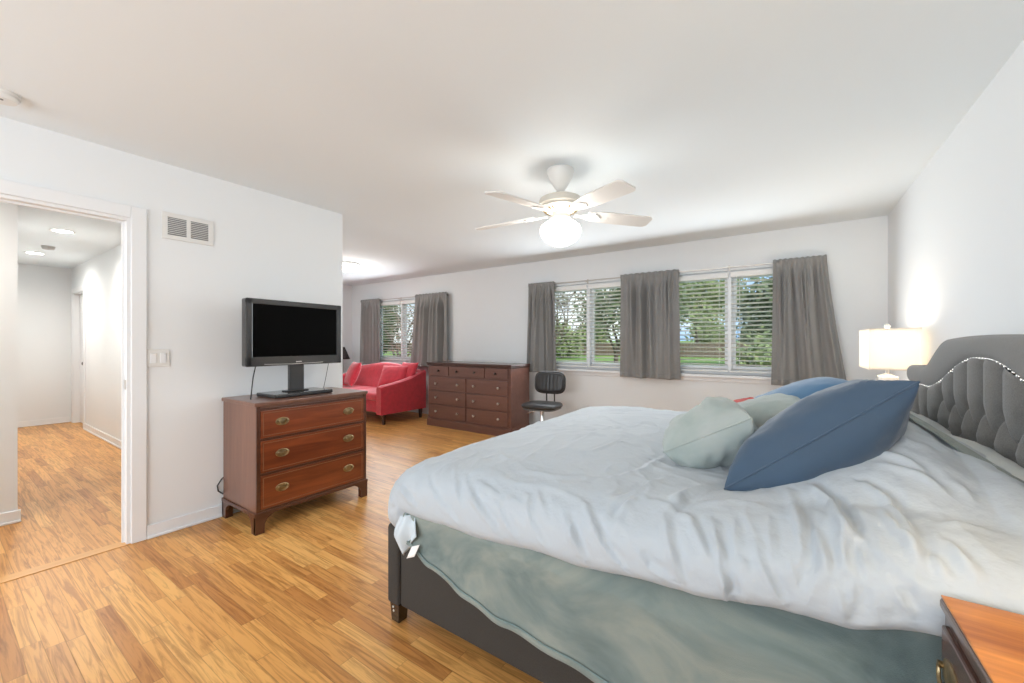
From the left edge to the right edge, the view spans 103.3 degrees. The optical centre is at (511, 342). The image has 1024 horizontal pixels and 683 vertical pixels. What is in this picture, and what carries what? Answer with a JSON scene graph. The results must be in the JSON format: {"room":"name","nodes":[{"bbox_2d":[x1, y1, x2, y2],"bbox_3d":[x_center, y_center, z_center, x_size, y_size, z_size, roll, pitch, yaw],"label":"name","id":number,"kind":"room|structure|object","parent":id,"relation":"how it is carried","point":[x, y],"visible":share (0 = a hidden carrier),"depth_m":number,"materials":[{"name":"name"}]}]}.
{"room":"bedroom","nodes":[
{"label":"bedroom","id":0,"kind":"room"},
{"bbox_2d":[0,202,17,513],"bbox_3d":[-6.430,0.035,3.061,5.130,2.440,2.985,0,0,34],"label":"wall","id":1,"kind":"structure","parent":0,"point":[8,212],"depth_m":2.81,"materials":[{"name":"white paint"}]},
{"bbox_2d":[0,509,20,526],"bbox_3d":[-4.299,1.212,1.610,0.026,0.085,2.999,0,0,34],"label":"baseboard","id":2,"kind":"structure","parent":1,"relation":"attached to","point":[7,518],"depth_m":2.81,"materials":[{"name":"white wood"}]},
{"bbox_2d":[18,263,70,421],"bbox_3d":[-7.346,0.035,6.087,0.100,2.440,0.975,0,0,34],"label":"wall","id":3,"kind":"structure","parent":0,"point":[44,292],"depth_m":6.23,"materials":[{"name":"white paint"}]},
{"bbox_2d":[18,417,69,427],"bbox_3d":[-7.299,1.212,6.043,0.026,0.085,0.955,0,0,34],"label":"baseboard","id":4,"kind":"structure","parent":3,"relation":"attached to","point":[61,419],"depth_m":6.21,"materials":[{"name":"white wood"}]},
{"bbox_2d":[71,245,120,439],"bbox_3d":[-4.596,0.035,4.856,6.130,2.440,0.100,0,0,34],"label":"wall","id":5,"kind":"structure","parent":0,"point":[100,275],"depth_m":5.33,"materials":[{"name":"white paint"}]},
{"bbox_2d":[71,285,84,427],"bbox_3d":[-6.564,0.203,6.194,0.880,2.105,0.116,0,0,34],"label":"trim","id":6,"kind":"structure","parent":5,"relation":"attached to","point":[76,292],"depth_m":6.37,"materials":[{"name":"white wood"}]},
{"bbox_2d":[80,294,82,422],"bbox_3d":[-6.565,0.245,6.192,0.690,2.000,0.109,0,0,34],"label":"door","id":7,"kind":"structure","parent":5,"relation":"in","point":[81,296],"depth_m":6.30,"materials":[{"name":"white wood"}]},
{"bbox_2d":[83,423,120,448],"bbox_3d":[-4.169,1.212,4.487,5.000,0.085,0.026,0,0,34],"label":"baseboard","id":8,"kind":"structure","parent":5,"relation":"attached to","point":[112,440],"depth_m":5.27,"materials":[{"name":"white wood"}]},
{"bbox_2d":[0,116,342,524],"bbox_3d":[-2.947,0.035,1.776,0.070,2.440,4.800,0,0,34],"label":"wall","id":9,"kind":"structure","parent":0,"point":[266,245],"depth_m":2.81,"materials":[{"name":"white paint"}]},
{"bbox_2d":[0,542,130,583],"bbox_3d":[-2.647,1.253,2.208,0.087,0.004,0.832,0,0,34],"label":"threshold","id":10,"kind":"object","parent":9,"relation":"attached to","point":[47,566],"depth_m":2.31,"materials":[{"name":"brown wood"}]},
{"bbox_2d":[0,179,146,543],"bbox_3d":[-2.644,0.200,2.206,0.088,2.110,0.982,0,0,34],"label":"trim","id":11,"kind":"structure","parent":9,"relation":"attached to","point":[133,221],"depth_m":2.54,"materials":[{"name":"white wood"}]},
{"bbox_2d":[147,349,169,366],"bbox_3d":[-2.306,0.098,2.639,0.012,0.116,0.120,0,0,34],"label":"light switch","id":12,"kind":"object","parent":9,"relation":"attached to","point":[155,357],"visible":1,"depth_m":2.64,"materials":[{"name":"white plastic"}]},
{"bbox_2d":[161,211,213,245],"bbox_3d":[-2.215,-0.778,2.774,0.010,0.177,0.289,0,0,34],"label":"air vent","id":13,"kind":"object","parent":9,"relation":"in","point":[174,226],"visible":1,"depth_m":2.77,"materials":[{"name":"white plastic"}]},
{"bbox_2d":[147,504,239,538],"bbox_3d":[-2.908,1.212,1.748,0.026,0.085,4.800,0,0,34],"label":"baseboard","id":14,"kind":"structure","parent":9,"relation":"attached to","point":[154,530],"depth_m":2.75,"materials":[{"name":"white wood"}]},
{"bbox_2d":[0,411,542,682],"bbox_3d":[-2.928,1.315,3.508,10.605,0.120,7.980,0,0,34],"label":"floor","id":15,"kind":"structure","parent":0,"point":[304,599],"depth_m":2.04,"materials":[{"name":"brown wood"}]},
{"bbox_2d":[221,387,367,535],"bbox_3d":[-1.635,0.824,3.123,0.538,0.862,0.854,0,0,34],"label":"dresser","id":16,"kind":"object","parent":15,"relation":"on","point":[279,453],"visible":1,"depth_m":2.86,"materials":[{"name":"brown wood"}]},
{"bbox_2d":[242,298,340,399],"bbox_3d":[-1.653,0.040,3.100,0.260,0.704,0.734,0,0,32],"label":"television","id":17,"kind":"object","parent":16,"relation":"on","point":[294,335],"visible":1,"depth_m":3.04,"materials":[{"name":"grey plastic"}]},
{"bbox_2d":[343,347,349,358],"bbox_3d":[-3.384,0.667,8.086,0.284,1.176,0.284,0,0,34],"label":"floor lamp","id":18,"kind":"object","parent":15,"relation":"on","point":[345,354],"visible":0.33,"depth_m":8.04,"materials":[{"name":"black plastic"}]},
{"bbox_2d":[343,363,425,424],"bbox_3d":[-2.486,0.805,7.016,1.870,0.900,0.910,0,0,34],"label":"loveseat","id":19,"kind":"object","parent":15,"relation":"on","point":[409,393],"visible":0.63,"depth_m":6.58,"materials":[{"name":"red fabric"}]},
{"bbox_2d":[344,362,361,385],"bbox_3d":[-2.882,0.555,7.331,0.241,0.416,0.469,0,0,-35],"label":"cushion","id":20,"kind":"object","parent":19,"relation":"on","point":[354,369],"visible":1,"depth_m":7.18,"materials":[{"name":"red fabric"}]},
{"bbox_2d":[343,385,375,389],"bbox_3d":[-2.881,0.840,7.147,0.792,0.121,0.640,0,0,34],"label":"seat cushion","id":21,"kind":"object","parent":19,"relation":"on","point":[355,387],"depth_m":7.25,"materials":[{"name":"red fabric"}]},
{"bbox_2d":[357,387,376,400],"bbox_3d":[-2.221,0.840,6.696,0.792,0.121,0.640,0,0,34],"label":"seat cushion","id":22,"kind":"object","parent":19,"relation":"on","point":[372,394],"depth_m":6.35,"materials":[{"name":"red fabric"}]},
{"bbox_2d":[377,366,407,386],"bbox_3d":[-1.977,0.560,6.760,0.488,0.354,0.262,0,0,12],"label":"cushion","id":23,"kind":"object","parent":19,"relation":"on","point":[389,374],"visible":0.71,"depth_m":6.70,"materials":[{"name":"red fabric"}]},
{"bbox_2d":[402,362,418,377],"bbox_3d":[-1.755,0.505,6.800,0.348,0.355,0.203,0,0,26],"label":"cushion","id":24,"kind":"object","parent":19,"relation":"on","point":[412,367],"visible":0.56,"depth_m":6.75,"materials":[{"name":"red fabric"}]},
{"bbox_2d":[426,361,529,435],"bbox_3d":[-0.533,0.772,5.947,1.580,0.965,0.508,0,0,34],"label":"dresser","id":25,"kind":"object","parent":15,"relation":"on","point":[487,398],"visible":0.98,"depth_m":5.66,"materials":[{"name":"brown wood"}]},
{"bbox_2d":[521,371,565,420],"bbox_3d":[0.386,0.810,5.045,0.554,0.890,0.531,0,0,28],"label":"office chair","id":26,"kind":"object","parent":15,"relation":"on","point":[547,382],"visible":0.73,"depth_m":5.15,"materials":[{"name":"grey leather"}]},
{"bbox_2d":[388,334,1023,682],"bbox_3d":[0.897,0.613,2.028,2.190,1.285,2.120,0,0,34],"label":"bed","id":27,"kind":"object","parent":15,"relation":"on","point":[971,386],"visible":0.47,"depth_m":1.55,"materials":[{"name":"grey fabric"}]},
{"bbox_2d":[388,406,1023,636],"bbox_3d":[0.835,0.578,2.087,2.068,0.635,2.160,0,0,34],"label":"duvet","id":28,"kind":"object","parent":27,"relation":"on","point":[876,543],"visible":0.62,"depth_m":1.11,"materials":[{"name":"grey fabric"}]},
{"bbox_2d":[663,397,756,468],"bbox_3d":[0.862,0.392,1.726,0.340,0.350,0.593,0,0,34],"label":"pillow","id":29,"kind":"object","parent":28,"relation":"on","point":[711,433],"visible":0.8,"depth_m":1.52,"materials":[{"name":"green fabric"}]},
{"bbox_2d":[734,397,753,402],"bbox_3d":[1.336,0.390,2.358,0.213,0.150,0.247,0,0,34],"label":"cushion","id":30,"kind":"object","parent":28,"relation":"on","point":[742,399],"visible":0.05,"depth_m":2.33,"materials":[{"name":"red fabric"}]},
{"bbox_2d":[738,393,799,428],"bbox_3d":[1.234,0.385,2.015,0.414,0.274,0.507,0,0,34],"label":"pillow","id":31,"kind":"object","parent":28,"relation":"on","point":[761,409],"visible":0.13,"depth_m":1.85,"materials":[{"name":"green fabric"}]},
{"bbox_2d":[755,377,846,398],"bbox_3d":[1.488,0.356,2.156,0.580,0.374,0.691,0,0,31],"label":"pillow","id":32,"kind":"object","parent":28,"relation":"on","point":[801,389],"visible":0.15,"depth_m":1.96,"materials":[{"name":"blue fabric"}]},
{"bbox_2d":[724,379,919,490],"bbox_3d":[1.037,0.330,1.375,0.501,0.462,0.539,0,0,34],"label":"pillow","id":33,"kind":"object","parent":28,"relation":"on","point":[852,422],"visible":0.85,"depth_m":1.20,"materials":[{"name":"blue fabric"}]},
{"bbox_3d":[0.882,0.776,2.050,1.960,0.353,1.890,0,0,34],"label":"mattress","id":34,"kind":"object","parent":27,"relation":"on","visible":0},
{"bbox_2d":[403,512,941,682],"bbox_3d":[0.596,0.823,1.617,1.947,0.474,1.098,0,0,34],"label":"blanket","id":35,"kind":"object","parent":34,"relation":"on","point":[607,627],"visible":0.39,"depth_m":1.14,"materials":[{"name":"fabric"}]},
{"bbox_2d":[947,434,1023,480],"bbox_3d":[1.436,0.459,1.380,0.430,0.258,0.847,0,0,34],"label":"pillow","id":36,"kind":"object","parent":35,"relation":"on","point":[992,455],"visible":0.1,"depth_m":1.22,"materials":[{"name":"fabric"}]},
{"bbox_2d":[910,411,951,434],"bbox_3d":[1.916,0.474,2.082,0.430,0.250,0.767,0,0,34],"label":"pillow","id":37,"kind":"object","parent":34,"relation":"on","point":[933,423],"visible":0.08,"depth_m":1.85,"materials":[{"name":"fabric"}]},
{"bbox_2d":[936,595,1023,682],"bbox_3d":[0.874,0.870,0.430,0.517,0.770,0.531,0,0,34],"label":"nightstand","id":38,"kind":"object","parent":15,"relation":"on","point":[981,643],"visible":1,"depth_m":0.68,"materials":[{"name":"brown wood"}]},
{"bbox_3d":[2.640,0.900,2.967,0.470,0.710,0.724,0,0,34],"label":"nightstand","id":39,"kind":"object","parent":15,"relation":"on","visible":0},
{"bbox_2d":[859,324,921,379],"bbox_3d":[2.714,0.202,2.929,0.259,0.684,0.503,0,0,34],"label":"table lamp","id":40,"kind":"object","parent":39,"relation":"on","point":[886,348],"visible":0.81,"depth_m":2.74,"materials":[{"name":"white fabric"}]},
{"bbox_2d":[343,285,351,372],"bbox_3d":[-4.198,0.035,7.286,0.120,2.440,2.880,0,0,34],"label":"wall","id":41,"kind":"structure","parent":0,"point":[347,290],"depth_m":8.35,"materials":[{"name":"white paint"}]},
{"bbox_2d":[0,0,1023,285],"bbox_3d":[-2.928,-1.245,3.508,10.605,0.120,7.980,0,0,34],"label":"ceiling","id":42,"kind":"structure","parent":0,"point":[397,119],"depth_m":2.01,"materials":[{"name":"white paint"}]},
{"bbox_2d":[0,87,20,105],"bbox_3d":[-2.420,-1.164,1.917,0.124,0.042,0.124,0,0,34],"label":"smoke detector","id":43,"kind":"object","parent":42,"relation":"attached to","point":[8,98],"visible":1,"depth_m":1.92,"materials":[{"name":"white plastic"}]},
{"bbox_2d":[24,251,45,254],"bbox_3d":[-6.286,-1.182,5.334,0.190,0.006,0.190,0,0,34],"label":"recessed light","id":44,"kind":"object","parent":42,"relation":"in","point":[28,252],"visible":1,"depth_m":5.34,"materials":[{"name":"white plastic"}]},
{"bbox_2d":[41,245,55,249],"bbox_3d":[-5.688,-1.164,4.968,0.120,0.042,0.120,0,0,34],"label":"smoke detector","id":45,"kind":"object","parent":42,"relation":"attached to","point":[45,247],"visible":1,"depth_m":4.94,"materials":[{"name":"grey plastic"}]},
{"bbox_2d":[49,229,75,233],"bbox_3d":[-4.759,-1.182,4.289,0.190,0.006,0.190,0,0,34],"label":"recessed light","id":46,"kind":"object","parent":42,"relation":"in","point":[53,230],"visible":1,"depth_m":4.29,"materials":[{"name":"white plastic"}]},
{"bbox_2d":[343,261,359,271],"bbox_3d":[-2.438,-1.125,6.032,0.330,0.120,0.330,0,0,34],"label":"flush ceiling light","id":47,"kind":"object","parent":42,"relation":"attached to","point":[348,266],"visible":0.71,"depth_m":5.93,"materials":[{"name":"white glass"}]},
{"bbox_2d":[475,164,651,246],"bbox_3d":[0.297,-0.926,2.776,1.254,0.518,1.261,0,0,34],"label":"ceiling fan","id":48,"kind":"object","parent":42,"relation":"hanging from","point":[560,230],"visible":1,"depth_m":2.69,"materials":[{"name":"white"}]},
{"bbox_2d":[352,216,887,422],"bbox_3d":[0.121,0.035,6.165,8.575,2.440,0.150,0,0,34],"label":"wall","id":49,"kind":"structure","parent":0,"point":[487,309],"depth_m":5.06,"materials":[{"name":"white paint"}]},
{"bbox_2d":[380,299,414,361],"bbox_3d":[-2.042,-0.225,7.638,1.460,1.160,0.102,0,0,34],"label":"window","id":50,"kind":"structure","parent":49,"relation":"in","point":[381,316],"depth_m":7.62,"materials":[{"name":"white"}]},
{"bbox_2d":[380,301,400,359],"bbox_3d":[-2.385,-0.229,7.783,0.706,1.113,0.056,0,0,34],"label":"window blind","id":51,"kind":"object","parent":50,"relation":"attached to","point":[395,302],"visible":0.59,"depth_m":7.73,"materials":[{"name":"white plastic"}]},
{"bbox_2d":[401,300,414,360],"bbox_3d":[-1.782,-0.229,7.371,0.706,1.113,0.056,0,0,34],"label":"window blind","id":52,"kind":"object","parent":50,"relation":"attached to","point":[406,301],"visible":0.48,"depth_m":7.49,"materials":[{"name":"white plastic"}]},
{"bbox_2d":[380,361,428,367],"bbox_3d":[-2.083,0.395,7.577,1.700,0.080,0.090,0,0,34],"label":"trim","id":53,"kind":"structure","parent":49,"relation":"attached to","point":[380,361],"depth_m":7.63,"materials":[{"name":"white wood"}]},
{"bbox_2d":[409,408,533,424],"bbox_3d":[0.072,1.212,6.092,8.275,0.085,0.026,0,0,34],"label":"baseboard","id":54,"kind":"structure","parent":49,"relation":"attached to","point":[425,411],"depth_m":7.21,"materials":[{"name":"white"}]},
{"bbox_2d":[554,281,620,369],"bbox_3d":[1.061,-0.225,5.514,1.460,1.160,0.102,0,0,34],"label":"window","id":55,"kind":"structure","parent":49,"relation":"in","point":[588,360],"depth_m":5.49,"materials":[{"name":"white plastic"}]},
{"bbox_2d":[555,285,586,366],"bbox_3d":[0.718,-0.229,5.659,0.706,1.113,0.056,0,0,34],"label":"window blind","id":56,"kind":"object","parent":55,"relation":"attached to","point":[579,287],"visible":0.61,"depth_m":5.59,"materials":[{"name":"white plastic"}]},
{"bbox_2d":[588,282,620,367],"bbox_3d":[1.320,-0.229,5.247,0.706,1.113,0.056,0,0,34],"label":"window blind","id":57,"kind":"object","parent":55,"relation":"attached to","point":[613,284],"visible":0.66,"depth_m":5.32,"materials":[{"name":"white plastic"}]},
{"bbox_2d":[535,368,770,383],"bbox_3d":[1.716,0.395,4.976,3.390,0.080,0.090,0,0,34],"label":"trim","id":58,"kind":"structure","parent":49,"relation":"attached to","point":[614,373],"depth_m":4.64,"materials":[{"name":"white wood"}]},
{"bbox_2d":[554,263,772,283],"bbox_3d":[1.673,-0.830,4.957,3.430,0.060,0.086,0,0,34],"label":"curtain rod","id":59,"kind":"object","parent":49,"relation":"attached to","point":[728,267],"visible":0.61,"depth_m":4.60,"materials":[{"name":"silver metal"}]},
{"bbox_2d":[527,281,555,371],"bbox_3d":[0.414,-0.222,5.747,0.489,1.282,0.148,0,0,30],"label":"curtain","id":60,"kind":"object","parent":59,"relation":"hanging from","point":[541,335],"visible":0.95,"depth_m":5.74,"materials":[{"name":"grey fabric"}]},
{"bbox_2d":[620,269,680,379],"bbox_3d":[1.652,-0.217,4.892,0.720,1.292,0.138,0,0,37],"label":"curtain","id":61,"kind":"object","parent":59,"relation":"hanging from","point":[649,301],"visible":1,"depth_m":4.86,"materials":[{"name":"grey fabric"}]},
{"bbox_2d":[771,254,845,385],"bbox_3d":[2.934,-0.214,4.016,0.615,1.297,0.142,0,0,33],"label":"curtain","id":62,"kind":"object","parent":59,"relation":"hanging from","point":[805,340],"visible":0.95,"depth_m":4.04,"materials":[{"name":"grey fabric"}]},
{"bbox_2d":[679,267,772,375],"bbox_3d":[2.455,-0.225,4.559,1.460,1.160,0.102,0,0,34],"label":"window","id":63,"kind":"structure","parent":49,"relation":"in","point":[729,279],"depth_m":4.53,"materials":[{"name":"white plastic"}]},
{"bbox_2d":[679,272,727,371],"bbox_3d":[2.112,-0.229,4.704,0.706,1.113,0.056,0,0,34],"label":"window blind","id":64,"kind":"object","parent":63,"relation":"attached to","point":[719,276],"visible":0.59,"depth_m":4.64,"materials":[{"name":"white plastic"}]},
{"bbox_2d":[730,268,772,373],"bbox_3d":[2.715,-0.229,4.292,0.706,1.113,0.056,0,0,34],"label":"window blind","id":65,"kind":"object","parent":63,"relation":"attached to","point":[739,274],"visible":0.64,"depth_m":4.38,"materials":[{"name":"white plastic"}]},
{"bbox_3d":[-2.032,-0.830,7.494,2.350,0.060,0.087,0,0,34],"label":"curtain rod","id":66,"kind":"object","parent":49,"relation":"attached to","visible":0},
{"bbox_2d":[360,298,380,363],"bbox_3d":[-2.787,-0.222,7.939,0.630,1.282,0.126,0,0,31],"label":"curtain","id":67,"kind":"object","parent":66,"relation":"hanging from","point":[370,308],"visible":0.96,"depth_m":7.93,"materials":[{"name":"grey fabric"}]},
{"bbox_2d":[410,292,447,366],"bbox_3d":[-1.458,-0.222,7.022,0.900,1.282,0.136,0,0,33],"label":"curtain","id":68,"kind":"object","parent":66,"relation":"hanging from","point":[429,338],"visible":0.94,"depth_m":6.96,"materials":[{"name":"grey fabric"}]},
{"bbox_2d":[888,40,1023,380],"bbox_3d":[1.385,0.035,0.554,0.150,2.440,7.980,0,0,34],"label":"wall","id":69,"kind":"structure","parent":0,"point":[956,235],"depth_m":2.06,"materials":[{"name":"white paint"}]},
{"label":"outside","id":70,"kind":"structure","parent":0,"visible":0},
{"bbox_2d":[383,341,740,365],"bbox_3d":[10.392,0.653,41.727,110.000,2.218,69.400,0,0,34],"label":"ground","id":71,"kind":"structure","parent":70,"point":[388,352],"depth_m":27.25,"materials":[{"name":"green plant"}]},
{"bbox_2d":[383,306,413,353],"bbox_3d":[-8.957,-1.167,24.934,5.107,5.271,6.810,0,0,-31],"label":"tree","id":72,"kind":"object","parent":71,"relation":"on","point":[388,312],"visible":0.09,"depth_m":24.82,"materials":[{"name":"green plant"}]},
{"bbox_2d":[383,305,414,356],"bbox_3d":[-5.160,-1.016,17.838,6.295,5.157,5.054,0,0,34],"label":"tree","id":73,"kind":"object","parent":71,"relation":"on","point":[408,330],"visible":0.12,"depth_m":17.91,"materials":[{"name":"green plant"}]},
{"bbox_2d":[555,319,585,358],"bbox_3d":[3.538,-0.342,29.207,3.918,3.114,4.690,0,0,34],"label":"tree","id":74,"kind":"object","parent":71,"relation":"on","point":[564,349],"visible":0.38,"depth_m":29.04,"materials":[{"name":"green plant"}]},
{"bbox_2d":[383,343,765,357],"bbox_3d":[2.970,0.670,34.428,46.000,1.330,0.170,0,0,34],"label":"fence","id":75,"kind":"object","parent":71,"relation":"on","point":[686,345],"visible":0.02,"depth_m":27.86,"materials":[{"name":"brown wood"}]},
{"bbox_2d":[555,291,610,347],"bbox_3d":[1.084,-0.857,14.517,5.280,4.862,5.433,0,0,-2],"label":"tree","id":76,"kind":"object","parent":71,"relation":"on","point":[557,300],"visible":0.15,"depth_m":13.67,"materials":[{"name":"green plant"}]},
{"bbox_2d":[574,322,615,344],"bbox_3d":[9.377,-1.144,49.235,6.380,3.665,5.715,0,0,34],"label":"tree","id":77,"kind":"object","parent":71,"relation":"on","point":[583,330],"visible":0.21,"depth_m":47.94,"materials":[{"name":"green plant"}]},
{"bbox_2d":[563,283,699,362],"bbox_3d":[5.064,-1.533,17.598,6.273,5.903,7.243,0,0,34],"label":"tree","id":78,"kind":"object","parent":71,"relation":"on","point":[694,287],"visible":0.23,"depth_m":17.08,"materials":[{"name":"green plant"}]},
{"bbox_2d":[684,320,724,345],"bbox_3d":[22.015,-1.245,45.070,5.452,3.626,5.755,0,0,34],"label":"tree","id":79,"kind":"object","parent":71,"relation":"on","point":[709,328],"visible":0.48,"depth_m":44.02,"materials":[{"name":"green plant"}]},
{"bbox_2d":[679,277,762,342],"bbox_3d":[15.307,-3.372,33.090,8.350,8.480,11.256,0,0,19],"label":"tree","id":80,"kind":"object","parent":71,"relation":"on","point":[717,281],"visible":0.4,"depth_m":31.11,"materials":[{"name":"green plant"}]},
{"bbox_2d":[718,321,771,366],"bbox_3d":[6.421,0.357,9.087,2.995,2.439,2.872,0,0,16],"label":"tree","id":81,"kind":"object","parent":71,"relation":"on","point":[767,331],"visible":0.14,"depth_m":9.39,"materials":[{"name":"green plant"}]},
{"bbox_2d":[720,276,772,341],"bbox_3d":[13.008,-1.452,18.366,6.195,5.468,5.944,0,0,34],"label":"tree","id":82,"kind":"object","parent":71,"relation":"on","point":[755,278],"visible":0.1,"depth_m":18.40,"materials":[{"name":"green plant"}]},
{"bbox_2d":[736,318,771,344],"bbox_3d":[24.757,-1.435,39.615,6.091,4.246,5.870,0,0,34],"label":"tree","id":83,"kind":"object","parent":71,"relation":"on","point":[744,327],"visible":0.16,"depth_m":39.14,"materials":[{"name":"green plant"}]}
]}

